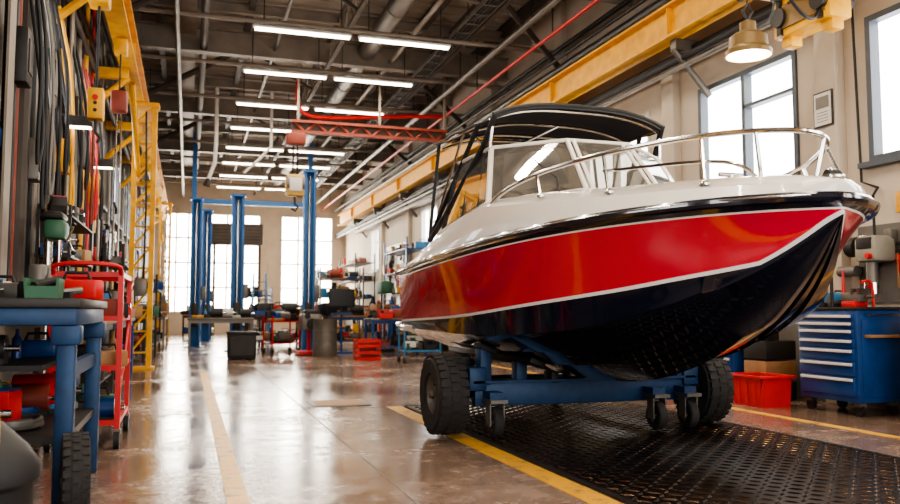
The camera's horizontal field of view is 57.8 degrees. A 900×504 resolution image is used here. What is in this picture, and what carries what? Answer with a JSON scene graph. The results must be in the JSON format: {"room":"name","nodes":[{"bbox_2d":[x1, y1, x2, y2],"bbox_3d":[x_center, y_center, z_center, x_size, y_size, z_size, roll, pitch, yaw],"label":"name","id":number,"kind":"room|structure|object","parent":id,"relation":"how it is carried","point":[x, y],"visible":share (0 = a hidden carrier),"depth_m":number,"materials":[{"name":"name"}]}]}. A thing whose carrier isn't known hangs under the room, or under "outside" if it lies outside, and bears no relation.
{"room":"boat repair workshop","nodes":[
{"label":"boat repair workshop","id":0,"kind":"room"},
{"bbox_2d":[0,0,149,282],"bbox_3d":[-7.852,-1.511,19.698,0.392,6.000,32.000,1,-4,-18],"label":"wall","id":1,"kind":"structure","parent":0,"point":[41,159],"depth_m":8.26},
{"bbox_2d":[62,113,113,168],"bbox_3d":[-4.880,-1.441,10.751,0.602,0.190,2.960,1,-4,-18],"label":"lights","id":2,"kind":"object","parent":1,"relation":"attached to","point":[76,122],"depth_m":9.43},
{"bbox_2d":[1,10,149,303],"bbox_3d":[-7.111,-1.464,16.248,0.300,7.400,43.000,1,-4,-18],"label":"wall","id":3,"kind":"structure","parent":0,"point":[108,58],"depth_m":18.63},
{"bbox_2d":[2,323,142,383],"bbox_3d":[-6.959,1.631,16.069,0.020,1.200,43.000,1,-4,-18],"label":"baseboard","id":4,"kind":"structure","parent":3,"relation":"attached to","point":[8,330],"depth_m":8.42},
{"bbox_2d":[92,212,111,271],"bbox_3d":[-6.695,0.254,15.518,0.165,1.933,3.600,1,-4,-18],"label":"board","id":5,"kind":"object","parent":3,"relation":"attached to","point":[105,236],"visible":0.2,"depth_m":15.82,"materials":[{"name":"metal"}]},
{"bbox_2d":[56,0,168,223],"bbox_3d":[-6.284,-2.663,15.549,0.864,1.361,41.000,1,-4,-18],"label":"beam","id":6,"kind":"structure","parent":3,"relation":"attached to","point":[120,19],"depth_m":13.24,"materials":[{"name":"metal"}]},
{"bbox_2d":[87,0,110,143],"bbox_3d":[-3.856,-2.228,8.927,0.220,2.108,0.300,1,-4,-18],"label":"control box","id":7,"kind":"object","parent":6,"relation":"hanging from","point":[96,96],"visible":1,"depth_m":8.84,"materials":[{"name":"yellow paint"}]},
{"bbox_2d":[110,38,127,213],"bbox_3d":[-4.743,-1.792,11.663,0.220,2.517,0.260,1,-4,-18],"label":"hoist","id":8,"kind":"object","parent":6,"relation":"hanging from","point":[118,102],"visible":1,"depth_m":11.62,"materials":[{"name":"yellow paint"}]},
{"bbox_2d":[110,158,122,231],"bbox_3d":[-7.930,-1.315,19.238,0.270,1.460,2.160,1,-4,-18],"label":"window","id":9,"kind":"structure","parent":3,"relation":"in","point":[117,169],"depth_m":19.23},
{"bbox_2d":[107,228,125,290],"bbox_3d":[-7.916,0.531,19.317,0.168,1.929,3.600,1,-4,-18],"label":"board","id":10,"kind":"object","parent":3,"relation":"attached to","point":[115,235],"visible":0.17,"depth_m":18.85,"materials":[{"name":"metal"}]},
{"bbox_2d":[123,185,130,243],"bbox_3d":[-9.214,-1.022,23.226,0.270,1.460,2.560,1,-4,-18],"label":"window","id":11,"kind":"structure","parent":3,"relation":"in","point":[125,200],"depth_m":23.17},
{"bbox_2d":[152,176,345,334],"bbox_3d":[-9.350,0.149,38.208,9.500,7.400,0.300,1,-4,-18],"label":"wall","id":12,"kind":"structure","parent":0,"point":[270,216],"depth_m":38.29,"materials":[{"name":"paint"}]},
{"bbox_2d":[162,211,190,312],"bbox_3d":[-12.223,0.472,37.154,1.600,4.600,0.200,1,-4,-18],"label":"window","id":13,"kind":"structure","parent":12,"relation":"in","point":[181,221],"depth_m":37.15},
{"bbox_2d":[211,213,260,307],"bbox_3d":[-9.986,0.525,37.871,2.300,4.600,0.200,1,-4,-18],"label":"window","id":14,"kind":"structure","parent":12,"relation":"in","point":[223,253],"depth_m":37.83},
{"bbox_2d":[211,179,284,190],"label":"fluorescent lights","id":15,"kind":"object","parent":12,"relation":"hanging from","point":[238,186],"depth_m":34.27,"materials":[{"name":"metal"}]},
{"bbox_2d":[279,215,332,304],"bbox_3d":[-6.843,0.599,38.877,2.500,4.600,0.200,1,-4,-18],"label":"window","id":16,"kind":"structure","parent":12,"relation":"in","point":[291,226],"depth_m":38.82,"materials":[{"name":"glass"}]},
{"bbox_2d":[107,0,548,186],"bbox_3d":[-2.731,-4.616,17.889,8.900,0.752,43.000,1,-4,-18],"label":"roof","id":17,"kind":"structure","parent":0,"point":[159,35],"depth_m":19.21,"materials":[{"name":"metal"}]},
{"bbox_2d":[203,87,273,186],"bbox_3d":[-5.647,-3.030,21.783,1.787,2.666,0.200,1,-4,-18],"label":"hoses","id":18,"kind":"object","parent":17,"relation":"hanging from","point":[207,183],"visible":1,"depth_m":21.63,"materials":[{"name":"white paint"}]},
{"bbox_2d":[179,0,414,187],"bbox_3d":[-5.693,-4.196,24.013,4.312,0.512,27.500,1,-4,-18],"label":"ventilation duct","id":19,"kind":"object","parent":17,"relation":"attached to","point":[394,11],"visible":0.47,"depth_m":18.41,"materials":[{"name":"grey metal"}]},
{"bbox_2d":[100,0,559,164],"bbox_3d":[-2.533,-4.299,17.245,8.776,1.528,18.628,1,-4,-18],"label":"braces","id":20,"kind":"object","parent":17,"relation":"attached to","point":[138,4],"visible":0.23,"depth_m":19.05,"materials":[{"name":"metal"}]},
{"bbox_2d":[254,0,513,194],"bbox_3d":[-1.458,-4.448,18.278,2.520,0.610,43.016,1,-4,-18],"label":"trusses","id":21,"kind":"object","parent":17,"relation":"attached to","point":[338,43],"depth_m":18.12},
{"bbox_2d":[133,0,564,172],"bbox_3d":[-2.731,-5.101,17.925,9.500,0.200,43.600,1,-4,-18],"label":"ceiling","id":22,"kind":"structure","parent":0,"point":[455,9],"depth_m":20.81,"materials":[{"name":"metal"}]},
{"bbox_2d":[127,95,307,131],"bbox_3d":[-4.566,-4.042,23.575,8.900,1.185,0.110,1,-4,-18],"label":"fluorescent lights","id":23,"kind":"object","parent":22,"relation":"hanging from","point":[236,126],"visible":0.28,"depth_m":23.09,"materials":[{"name":"metal"}]},
{"bbox_2d":[198,151,307,167],"label":"fluorescent lights","id":24,"kind":"object","parent":22,"relation":"hanging from","point":[273,162],"depth_m":28.79,"materials":[{"name":"metal"}]},
{"bbox_2d":[161,156,377,180],"bbox_3d":[-7.164,-3.449,31.646,8.900,1.185,0.110,1,-4,-18],"label":"fluorescent lights","id":25,"kind":"object","parent":22,"relation":"hanging from","point":[234,173],"visible":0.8,"depth_m":31.44,"materials":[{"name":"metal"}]},
{"bbox_2d":[157,117,414,155],"bbox_3d":[-5.452,-3.840,26.329,8.900,1.185,0.110,1,-4,-18],"label":"fluorescent lights","id":26,"kind":"object","parent":22,"relation":"hanging from","point":[232,144],"visible":0.87,"depth_m":26.25,"materials":[{"name":"metal"}]},
{"bbox_2d":[121,59,469,117],"bbox_3d":[-3.709,-4.237,20.916,8.900,1.185,0.110,1,-4,-18],"label":"fluorescent lights","id":27,"kind":"object","parent":22,"relation":"hanging from","point":[247,103],"visible":0.92,"depth_m":20.85,"materials":[{"name":"metal"}]},
{"bbox_2d":[107,23,509,89],"bbox_3d":[-2.823,-4.439,18.163,8.900,1.185,0.110,1,-4,-18],"label":"fluorescent lights","id":28,"kind":"object","parent":22,"relation":"hanging from","point":[143,55],"visible":0.93,"depth_m":18.07,"materials":[{"name":"metal"}]},
{"bbox_2d":[141,0,505,197],"bbox_3d":[-3.541,-4.402,17.613,6.520,1.340,43.000,1,-4,-18],"label":"trays","id":29,"kind":"object","parent":22,"relation":"hanging from","point":[397,98],"visible":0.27,"depth_m":17.86,"materials":[{"name":"grey metal"}]},
{"bbox_2d":[313,162,357,168],"label":"fluorescent lights","id":30,"kind":"object","parent":22,"relation":"hanging from","point":[326,165],"depth_m":29.51,"materials":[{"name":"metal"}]},
{"bbox_2d":[136,0,552,52],"bbox_3d":[-1.967,-4.635,15.504,8.900,1.185,0.110,1,-4,-18],"label":"fluorescent lights","id":31,"kind":"object","parent":22,"relation":"hanging from","point":[264,21],"visible":0.93,"depth_m":15.41,"materials":[{"name":"metal"}]},
{"bbox_2d":[285,35,446,211],"bbox_3d":[-1.895,-2.901,19.085,3.819,4.069,0.450,1,-4,-18],"label":"crane","id":32,"kind":"object","parent":22,"relation":"hanging from","point":[294,183],"visible":0.96,"depth_m":18.86,"materials":[{"name":"metal"}]},
{"bbox_2d":[100,0,775,238],"bbox_3d":[-2.655,-3.636,17.841,8.498,2.835,43.000,1,-4,-18],"label":"pipes","id":33,"kind":"object","parent":22,"relation":"hanging from","point":[763,13],"visible":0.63,"depth_m":16.68,"materials":[{"name":"metal"}]},
{"bbox_2d":[30,335,899,503],"bbox_3d":[-2.731,2.398,17.374,9.500,0.161,43.600,1,-4,-18],"label":"floor","id":34,"kind":"structure","parent":0,"point":[282,457],"depth_m":6.78,"materials":[{"name":"concrete"}]},
{"bbox_2d":[0,0,16,381],"bbox_3d":[-3.778,-1.656,6.804,0.260,6.400,0.340,1,-4,-18],"label":"steel column","id":35,"kind":"structure","parent":34,"relation":"on","point":[12,4],"depth_m":6.76,"materials":[{"name":"metal"}]},
{"bbox_2d":[0,420,41,503],"bbox_3d":[-1.514,0.845,2.627,0.597,0.800,0.612,1,-4,-18],"label":"shop vacuum","id":36,"kind":"object","parent":34,"relation":"on","point":[20,466],"visible":1,"depth_m":2.53,"materials":[{"name":"grey plastic"}]},
{"bbox_2d":[0,264,106,503],"bbox_3d":[-2.608,0.741,4.638,1.152,1.301,1.493,1,-4,-18],"label":"bench","id":37,"kind":"object","parent":34,"relation":"on","point":[39,407],"visible":0.94,"depth_m":4.33,"materials":[{"name":"paint"}]},
{"bbox_2d":[39,211,79,372],"bbox_3d":[-3.620,0.618,7.488,0.400,1.965,0.520,1,-4,-18],"label":"drill","id":38,"kind":"object","parent":34,"relation":"on","point":[56,228],"visible":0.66,"depth_m":7.42,"materials":[{"name":"metal"}]},
{"bbox_2d":[56,0,74,270],"bbox_3d":[-4.848,-1.412,10.127,0.260,6.400,0.340,1,-4,-18],"label":"steel column","id":39,"kind":"structure","parent":34,"relation":"on","point":[72,21],"depth_m":10.16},
{"bbox_2d":[32,321,116,391],"bbox_3d":[-4.252,1.092,9.361,0.764,1.292,3.149,1,-4,-15],"label":"workbench","id":40,"kind":"object","parent":34,"relation":"on","point":[110,325],"visible":0.02,"depth_m":9.90,"materials":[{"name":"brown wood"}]},
{"bbox_2d":[34,195,92,271],"bbox_3d":[-4.162,0.103,8.820,0.469,1.287,1.908,1,-4,-18],"label":"wire shelf","id":41,"kind":"object","parent":40,"relation":"on","point":[75,214],"visible":0.59,"depth_m":8.33,"materials":[{"name":"metal"}]},
{"bbox_2d":[59,431,90,503],"bbox_3d":[-1.806,1.105,3.918,0.132,0.473,0.474,2,-5,-27],"label":"wheel","id":42,"kind":"object","parent":34,"relation":"on","point":[75,452],"visible":1,"depth_m":3.75,"materials":[{"name":"rubber"}]},
{"bbox_2d":[43,261,132,451],"bbox_3d":[-2.942,0.824,6.700,0.604,1.437,1.231,1,-4,-18],"label":"trolley","id":43,"kind":"object","parent":34,"relation":"on","point":[115,355],"visible":0.46,"depth_m":6.35,"materials":[{"name":"metal"}]},
{"bbox_2d":[91,29,105,271],"bbox_3d":[-6.010,-1.147,13.736,0.260,6.400,0.340,1,-4,-18],"label":"steel column","id":44,"kind":"structure","parent":34,"relation":"on","point":[104,35],"depth_m":13.73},
{"bbox_2d":[104,64,122,342],"bbox_3d":[-7.232,-0.868,17.534,0.260,6.400,0.340,1,-4,-18],"label":"steel column","id":45,"kind":"structure","parent":34,"relation":"on","point":[109,188],"depth_m":17.48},
{"bbox_2d":[103,243,128,343],"bbox_3d":[-6.247,1.048,15.288,0.464,2.250,2.202,1,-4,-18],"label":"storage rack","id":46,"kind":"object","parent":34,"relation":"on","point":[119,260],"visible":0.27,"depth_m":14.37,"materials":[{"name":"metal"}]},
{"bbox_2d":[102,308,135,373],"bbox_3d":[-5.264,1.325,12.519,0.749,1.290,2.815,1,-4,-18],"label":"workbench","id":47,"kind":"object","parent":34,"relation":"on","point":[133,309],"visible":0.02,"depth_m":13.83,"materials":[{"name":"grey metal"}]},
{"bbox_2d":[122,114,130,300],"bbox_3d":[-8.455,-0.589,21.332,0.260,6.400,0.340,1,-4,-18],"label":"steel column","id":48,"kind":"structure","parent":34,"relation":"on","point":[125,114],"depth_m":21.29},
{"bbox_2d":[115,301,158,362],"bbox_3d":[-6.785,1.701,17.523,0.932,1.275,1.665,1,-4,-18],"label":"workbench","id":49,"kind":"object","parent":34,"relation":"on","point":[141,346],"visible":0.27,"depth_m":16.91,"materials":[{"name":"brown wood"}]},
{"bbox_2d":[134,166,141,305],"bbox_3d":[-9.678,-0.310,25.130,0.260,6.400,0.340,1,-4,-18],"label":"steel column","id":50,"kind":"structure","parent":34,"relation":"on","point":[141,166],"depth_m":25.08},
{"bbox_2d":[124,83,159,369],"bbox_3d":[-5.567,-0.380,14.659,0.550,5.005,1.660,1,-4,-18],"label":"column","id":51,"kind":"structure","parent":34,"relation":"on","point":[139,286],"depth_m":15.12,"materials":[{"name":"metal"}]},
{"bbox_2d":[138,170,147,329],"bbox_3d":[-10.901,-0.031,28.929,0.260,6.400,0.340,1,-4,-18],"label":"steel column","id":52,"kind":"structure","parent":34,"relation":"on","point":[144,170],"depth_m":28.87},
{"bbox_2d":[124,272,165,355],"bbox_3d":[-7.879,1.571,20.977,1.066,2.039,3.274,1,-4,-18],"label":"storage rack","id":53,"kind":"object","parent":34,"relation":"on","point":[158,285],"visible":0.33,"depth_m":20.31,"materials":[{"name":"metal"}]},
{"bbox_2d":[136,301,169,347],"bbox_3d":[-9.211,2.215,25.295,1.034,1.387,4.096,1,-4,-18],"label":"workbench","id":54,"kind":"object","parent":34,"relation":"on","point":[165,306],"visible":0.22,"depth_m":23.55,"materials":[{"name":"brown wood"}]},
{"bbox_2d":[157,197,172,341],"bbox_3d":[-10.091,0.652,28.713,0.550,5.005,1.660,1,-4,-18],"label":"column","id":55,"kind":"structure","parent":34,"relation":"on","point":[164,297],"depth_m":29.20,"materials":[{"name":"metal"}]},
{"bbox_2d":[183,197,205,347],"bbox_3d":[-7.605,0.606,24.361,0.600,4.460,0.600,1,-4,-18],"label":"lift post","id":56,"kind":"object","parent":34,"relation":"on","point":[197,293],"visible":0.92,"depth_m":24.29,"materials":[{"name":"metal"}]},
{"bbox_2d":[192,131,312,207],"bbox_3d":[-6.707,-2.846,27.879,4.000,2.540,0.150,1,-4,-18],"label":"cross beam","id":57,"kind":"structure","parent":56,"relation":"attached to","point":[195,147],"depth_m":27.48,"materials":[{"name":"metal"}]},
{"bbox_2d":[180,305,213,339],"bbox_3d":[-9.700,2.678,31.406,1.316,1.359,1.139,1,-4,-18],"label":"workbench","id":58,"kind":"object","parent":34,"relation":"on","point":[185,313],"visible":0.2,"depth_m":30.88,"materials":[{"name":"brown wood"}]},
{"bbox_2d":[200,209,214,341],"bbox_3d":[-8.600,0.829,28.764,0.600,4.660,0.600,1,-4,-18],"label":"lift post","id":59,"kind":"object","parent":34,"relation":"on","point":[207,213],"visible":0.98,"depth_m":28.70,"materials":[{"name":"metal"}]},
{"bbox_2d":[187,308,255,354],"bbox_3d":[-5.780,1.991,20.612,1.651,1.148,0.957,1,-4,-18],"label":"workbench","id":60,"kind":"object","parent":34,"relation":"on","point":[216,315],"visible":0.98,"depth_m":20.29,"materials":[{"name":"grey metal"}]},
{"bbox_2d":[223,194,247,351],"bbox_3d":[-5.728,0.551,21.916,0.600,4.210,0.600,1,-4,-18],"label":"lift post","id":61,"kind":"object","parent":34,"relation":"on","point":[238,290],"visible":0.8,"depth_m":21.86,"materials":[{"name":"metal"}]},
{"bbox_2d":[211,223,262,334],"bbox_3d":[-9.812,1.245,37.439,2.300,5.100,0.525,1,-4,-18],"label":"shutter door","id":62,"kind":"structure","parent":34,"relation":"on","point":[221,232],"depth_m":37.41,"materials":[{"name":"metal"}]},
{"bbox_2d":[226,331,257,359],"bbox_3d":[-4.622,2.068,18.053,0.640,0.620,0.640,1,-4,-18],"label":"crate","id":63,"kind":"object","parent":34,"relation":"on","point":[240,344],"visible":1,"depth_m":17.76,"materials":[{"name":"plastic"}]},
{"bbox_2d":[229,286,272,331],"bbox_3d":[-7.479,2.286,30.490,1.549,2.006,1.051,1,-4,-18],"label":"storage rack","id":64,"kind":"object","parent":34,"relation":"on","point":[257,294],"visible":0.18,"depth_m":30.34,"materials":[{"name":"metal"}]},
{"bbox_2d":[251,273,269,341],"bbox_3d":[-6.732,1.961,28.753,0.670,2.414,1.063,1,-4,-18],"label":"step ladder","id":65,"kind":"object","parent":34,"relation":"on","point":[253,281],"visible":0.46,"depth_m":28.68,"materials":[{"name":"metal"}]},
{"bbox_2d":[124,342,418,503],"bbox_3d":[-4.393,2.108,14.385,3.700,0.002,29.700,1,-4,-18],"label":"joint","id":66,"kind":"object","parent":34,"relation":"on","point":[224,342],"visible":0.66,"depth_m":8.31,"materials":[{"name":"concrete"}]},
{"bbox_2d":[245,299,300,347],"bbox_3d":[-5.179,2.111,24.035,1.752,1.410,1.248,1,-4,-18],"label":"workbench","id":67,"kind":"object","parent":34,"relation":"on","point":[259,309],"visible":0.47,"depth_m":23.62,"materials":[{"name":"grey metal"}]},
{"bbox_2d":[258,300,300,344],"bbox_3d":[-5.440,2.272,26.370,1.506,1.430,1.291,1,-4,-18],"label":"workbench","id":68,"kind":"object","parent":34,"relation":"on","point":[298,304],"visible":0.12,"depth_m":26.17,"materials":[{"name":"grey metal"}]},
{"bbox_2d":[262,311,300,353],"bbox_3d":[-4.346,2.047,20.887,0.840,1.076,0.617,4,-6,-41],"label":"cart","id":69,"kind":"object","parent":34,"relation":"on","point":[270,316],"visible":0.98,"depth_m":20.75,"materials":[{"name":"red paint"}]},
{"bbox_2d":[295,170,319,349],"bbox_3d":[-3.909,0.220,22.525,0.600,4.960,0.600,1,-4,-18],"label":"lift post","id":70,"kind":"object","parent":34,"relation":"on","point":[310,291],"visible":0.77,"depth_m":22.47,"materials":[{"name":"metal"}]},
{"bbox_2d":[294,310,321,353],"bbox_3d":[-3.420,1.965,20.133,0.752,1.070,0.900,1,-4,-18],"label":"engine","id":71,"kind":"object","parent":34,"relation":"on","point":[306,318],"visible":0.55,"depth_m":19.88,"materials":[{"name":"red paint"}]},
{"bbox_2d":[312,319,336,356],"bbox_3d":[-2.948,2.024,19.227,0.576,0.880,0.576,1,-4,-18],"label":"drum","id":72,"kind":"object","parent":34,"relation":"on","point":[324,330],"visible":1,"depth_m":18.99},
{"bbox_2d":[315,269,361,332],"bbox_3d":[-3.943,1.889,29.272,1.818,2.620,1.051,1,-4,-18],"label":"storage rack","id":73,"kind":"object","parent":34,"relation":"on","point":[354,329],"visible":0.18,"depth_m":29.22,"materials":[{"name":"metal"}]},
{"bbox_2d":[317,267,363,338],"bbox_3d":[-3.407,1.705,25.788,1.538,2.476,0.746,1,-4,-18],"label":"storage rack","id":74,"kind":"object","parent":34,"relation":"on","point":[332,274],"visible":0.3,"depth_m":25.78,"materials":[{"name":"grey metal"}]},
{"bbox_2d":[328,289,354,353],"bbox_3d":[-2.744,1.747,20.577,0.660,1.630,0.500,1,-4,-18],"label":"monitor stand","id":75,"kind":"object","parent":34,"relation":"on","point":[341,298],"visible":0.97,"depth_m":20.56,"materials":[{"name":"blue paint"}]},
{"bbox_2d":[315,299,398,347],"bbox_3d":[-2.697,2.061,23.330,2.289,1.407,1.328,2,-4,-20],"label":"workbench","id":76,"kind":"object","parent":34,"relation":"on","point":[359,312],"visible":0.52,"depth_m":22.93,"materials":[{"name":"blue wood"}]},
{"bbox_2d":[339,253,374,328],"bbox_3d":[-3.850,1.845,33.665,1.026,3.350,3.546,1,-4,-18],"label":"storage rack","id":77,"kind":"object","parent":34,"relation":"on","point":[359,262],"visible":0.35,"depth_m":32.98,"materials":[{"name":"metal"}]},
{"bbox_2d":[353,338,380,360],"bbox_3d":[-1.810,2.129,17.796,0.510,0.460,0.460,1,-4,-18],"label":"crate","id":78,"kind":"object","parent":34,"relation":"on","point":[367,350],"visible":1,"depth_m":17.62,"materials":[{"name":"paint"}]},
{"bbox_2d":[368,296,394,343],"bbox_3d":[-2.093,2.127,25.076,0.839,1.530,0.239,1,-4,-18],"label":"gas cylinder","id":79,"kind":"object","parent":34,"relation":"on","point":[392,326],"visible":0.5,"depth_m":25.02,"materials":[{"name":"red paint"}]},
{"bbox_2d":[376,280,394,351],"bbox_3d":[-1.766,1.700,21.790,0.500,1.900,0.700,1,-4,-18],"label":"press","id":80,"kind":"object","parent":34,"relation":"on","point":[383,287],"visible":0.78,"depth_m":21.63,"materials":[{"name":"metal"}]},
{"bbox_2d":[363,306,427,355],"bbox_3d":[-1.285,1.878,19.665,1.428,1.234,1.006,1,-4,-18],"label":"workbench","id":81,"kind":"object","parent":34,"relation":"on","point":[392,315],"visible":0.46,"depth_m":19.37,"materials":[{"name":"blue metal"}]},
{"bbox_2d":[383,236,430,336],"bbox_3d":[-1.425,1.305,26.300,0.874,3.350,3.000,1,-4,-18],"label":"storage rack","id":82,"kind":"object","parent":34,"relation":"on","point":[404,249],"visible":0.36,"depth_m":26.07,"materials":[{"name":"metal"}]},
{"bbox_2d":[397,327,440,363],"bbox_3d":[-0.614,1.823,16.939,0.840,0.944,0.579,1,-4,-18],"label":"cart","id":83,"kind":"object","parent":34,"relation":"on","point":[410,345],"visible":0.38,"depth_m":16.81,"materials":[{"name":"blue paint"}]},
{"bbox_2d":[405,401,899,503],"bbox_3d":[2.023,1.436,5.353,2.560,0.019,8.530,1,-4,-18],"label":"floor mat","id":84,"kind":"object","parent":34,"relation":"on","point":[611,449],"visible":0.79,"depth_m":5.78,"materials":[{"name":"rubber"}]},
{"bbox_2d":[420,343,734,437],"bbox_3d":[0.935,1.235,7.977,2.800,0.768,2.450,1,-4,-18],"label":"trailer","id":85,"kind":"object","parent":84,"relation":"on","point":[449,383],"visible":0.94,"depth_m":7.02,"materials":[{"name":"metal"}]},
{"bbox_2d":[394,103,880,381],"bbox_3d":[1.195,-0.056,7.096,2.436,2.572,5.902,1,-4,-18],"label":"motor boat","id":86,"kind":"object","parent":85,"relation":"on","point":[574,249],"visible":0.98,"depth_m":5.36,"materials":[{"name":"plastic"}]},
{"bbox_2d":[723,349,754,372],"bbox_3d":[3.610,1.367,10.561,0.565,0.920,1.000,1,-4,-18],"label":"base cabinet","id":87,"kind":"object","parent":34,"relation":"on","point":[735,361],"visible":0.06,"depth_m":10.11,"materials":[{"name":"metal"}]},
{"bbox_2d":[732,372,796,407],"bbox_3d":[3.506,1.551,9.176,0.480,0.350,0.600,1,-4,-18],"label":"storage bin","id":88,"kind":"object","parent":34,"relation":"on","point":[775,391],"visible":0.87,"depth_m":8.97,"materials":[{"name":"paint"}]},
{"bbox_2d":[744,332,796,399],"bbox_3d":[3.843,1.321,9.797,0.450,0.890,0.400,1,-4,-18],"label":"stacked crates","id":89,"kind":"object","parent":34,"relation":"on","point":[771,354],"visible":0.44,"depth_m":9.63,"materials":[{"name":"black plastic"}]},
{"bbox_2d":[798,307,899,416],"bbox_3d":[4.214,1.131,8.577,0.635,1.100,0.930,1,-4,-18],"label":"base cabinet","id":90,"kind":"object","parent":34,"relation":"on","point":[847,354],"visible":0.96,"depth_m":8.26,"materials":[{"name":"metal"}]},
{"bbox_2d":[818,270,874,306],"bbox_3d":[4.164,0.392,8.750,0.537,0.400,0.657,1,-4,-18],"label":"tools","id":91,"kind":"object","parent":90,"relation":"on","point":[832,299],"visible":0.53,"depth_m":8.65,"materials":[{"name":"red metal"}]},
{"bbox_2d":[841,288,878,306],"bbox_3d":[4.222,0.474,8.429,0.180,0.190,0.368,1,-4,-18],"label":"bench vise","id":92,"kind":"object","parent":90,"relation":"on","point":[858,297],"visible":1,"depth_m":8.38,"materials":[{"name":"red paint"}]},
{"bbox_2d":[345,0,899,323],"bbox_3d":[1.649,-1.258,19.052,0.300,7.400,43.000,1,-4,-18],"label":"wall","id":93,"kind":"structure","parent":0,"point":[713,68],"depth_m":12.41,"materials":[{"name":"paint"}]},
{"bbox_2d":[368,229,379,272],"bbox_3d":[-3.004,-0.025,33.050,0.270,1.710,1.560,1,-4,-18],"label":"window","id":94,"kind":"structure","parent":93,"relation":"in","point":[375,234],"depth_m":33.06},
{"bbox_2d":[379,163,384,299],"bbox_3d":[-2.627,-0.306,31.613,0.140,7.340,0.320,1,-4,-18],"label":"pilaster","id":95,"kind":"object","parent":93,"relation":"attached to","point":[382,226],"visible":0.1,"depth_m":31.49,"materials":[{"name":"paint"}]},
{"bbox_2d":[383,241,405,305],"bbox_3d":[-2.015,1.011,29.606,0.180,2.579,3.400,1,-4,-18],"label":"board","id":96,"kind":"object","parent":93,"relation":"attached to","point":[391,261],"visible":0.34,"depth_m":29.90,"materials":[{"name":"grey metal"}]},
{"bbox_2d":[354,182,451,233],"bbox_3d":[-0.963,-1.241,26.109,0.330,0.900,20.000,1,-4,-18],"label":"ducts","id":97,"kind":"object","parent":93,"relation":"attached to","point":[426,199],"visible":0.14,"depth_m":27.74,"materials":[{"name":"grey metal"}]},
{"bbox_2d":[406,141,411,262],"bbox_3d":[-1.404,-0.585,27.814,0.140,7.340,0.320,1,-4,-18],"label":"pilaster","id":98,"kind":"object","parent":93,"relation":"attached to","point":[409,147],"visible":0.11,"depth_m":27.71,"materials":[{"name":"paint"}]},
{"bbox_2d":[421,203,437,241],"bbox_3d":[-0.620,-0.569,25.643,0.270,1.710,1.960,1,-4,-18],"label":"window","id":99,"kind":"structure","parent":93,"relation":"in","point":[425,213],"depth_m":26.43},
{"bbox_2d":[440,106,447,347],"bbox_3d":[-0.181,-0.863,24.016,0.140,7.340,0.320,1,-4,-18],"label":"pilaster","id":100,"kind":"object","parent":93,"relation":"attached to","point":[441,108],"visible":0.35,"depth_m":24.09,"materials":[{"name":"paint"}]},
{"bbox_2d":[487,80,496,145],"bbox_3d":[1.042,-1.142,20.218,0.140,7.340,0.320,1,-4,-18],"label":"pilaster","id":101,"kind":"object","parent":93,"relation":"attached to","point":[490,92],"depth_m":20.28,"materials":[{"name":"paint"}]},
{"bbox_2d":[338,0,752,237],"bbox_3d":[1.481,-2.482,18.035,0.766,1.358,41.000,1,-4,-18],"label":"beam","id":102,"kind":"structure","parent":93,"relation":"attached to","point":[667,26],"depth_m":13.54,"materials":[{"name":"metal"}]},
{"bbox_2d":[737,0,854,49],"bbox_3d":[3.333,-2.815,8.636,1.714,1.020,0.880,1,-4,-18],"label":"carriage","id":103,"kind":"object","parent":102,"relation":"on","point":[792,21],"visible":0.98,"depth_m":8.71,"materials":[{"name":"yellow paint"}]},
{"bbox_2d":[554,1,567,103],"bbox_3d":[2.264,-1.421,16.419,0.140,7.340,0.320,1,-4,-18],"label":"pilaster","id":104,"kind":"object","parent":93,"relation":"attached to","point":[560,10],"visible":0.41,"depth_m":16.52,"materials":[{"name":"paint"}]},
{"bbox_2d":[344,320,899,411],"bbox_3d":[1.496,1.980,18.766,0.020,0.900,43.000,1,-4,-18],"label":"baseboard","id":105,"kind":"structure","parent":93,"relation":"attached to","point":[792,332],"depth_m":10.07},
{"bbox_2d":[660,47,681,181],"bbox_3d":[3.457,-1.693,12.716,0.140,7.340,0.320,1,-4,-18],"label":"pilaster","id":106,"kind":"object","parent":93,"relation":"attached to","point":[670,85],"visible":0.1,"depth_m":12.63,"materials":[{"name":"paint"}]},
{"bbox_2d":[698,49,800,178],"bbox_3d":[4.050,-1.634,11.139,0.270,1.710,2.210,1,-4,-18],"label":"window","id":107,"kind":"structure","parent":93,"relation":"in","point":[763,94],"depth_m":11.09,"materials":[{"name":"glass"}]},
{"bbox_2d":[813,29,853,405],"bbox_3d":[4.465,-1.923,9.582,0.140,7.340,0.320,1,-4,-18],"label":"pilaster","id":108,"kind":"object","parent":93,"relation":"attached to","point":[828,47],"depth_m":9.44,"materials":[{"name":"paint"}]},
{"bbox_2d":[857,2,899,168],"bbox_3d":[5.020,-1.855,8.124,0.270,1.710,2.260,1,-4,-18],"label":"window","id":109,"kind":"structure","parent":93,"relation":"in","point":[881,28],"depth_m":9.03,"materials":[{"name":"glass"}]},
{"bbox_2d":[858,222,899,302],"bbox_3d":[4.892,0.085,8.151,0.150,0.876,2.100,1,-4,-18],"label":"board","id":110,"kind":"object","parent":93,"relation":"attached to","point":[889,272],"visible":0.48,"depth_m":8.77,"materials":[{"name":"grey metal"}]},
{"bbox_2d":[725,0,775,62],"bbox_3d":[2.577,-3.243,7.414,0.627,3.079,0.516,-3,-5,37],"label":"work lamp","id":111,"kind":"object","parent":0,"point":[750,44],"visible":1,"depth_m":7.11,"materials":[{"name":"brown metal"}]},
{"bbox_2d":[836,8,895,293],"bbox_3d":[4.493,-1.215,8.986,0.380,3.360,0.650,1,-4,-18],"label":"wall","id":112,"kind":"structure","parent":0,"point":[874,249],"depth_m":8.71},
{"bbox_2d":[813,88,833,128],"bbox_3d":[4.374,-1.675,9.556,0.029,0.420,0.300,1,-4,-18],"label":"frame","id":113,"kind":"object","parent":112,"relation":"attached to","point":[823,108],"depth_m":9.53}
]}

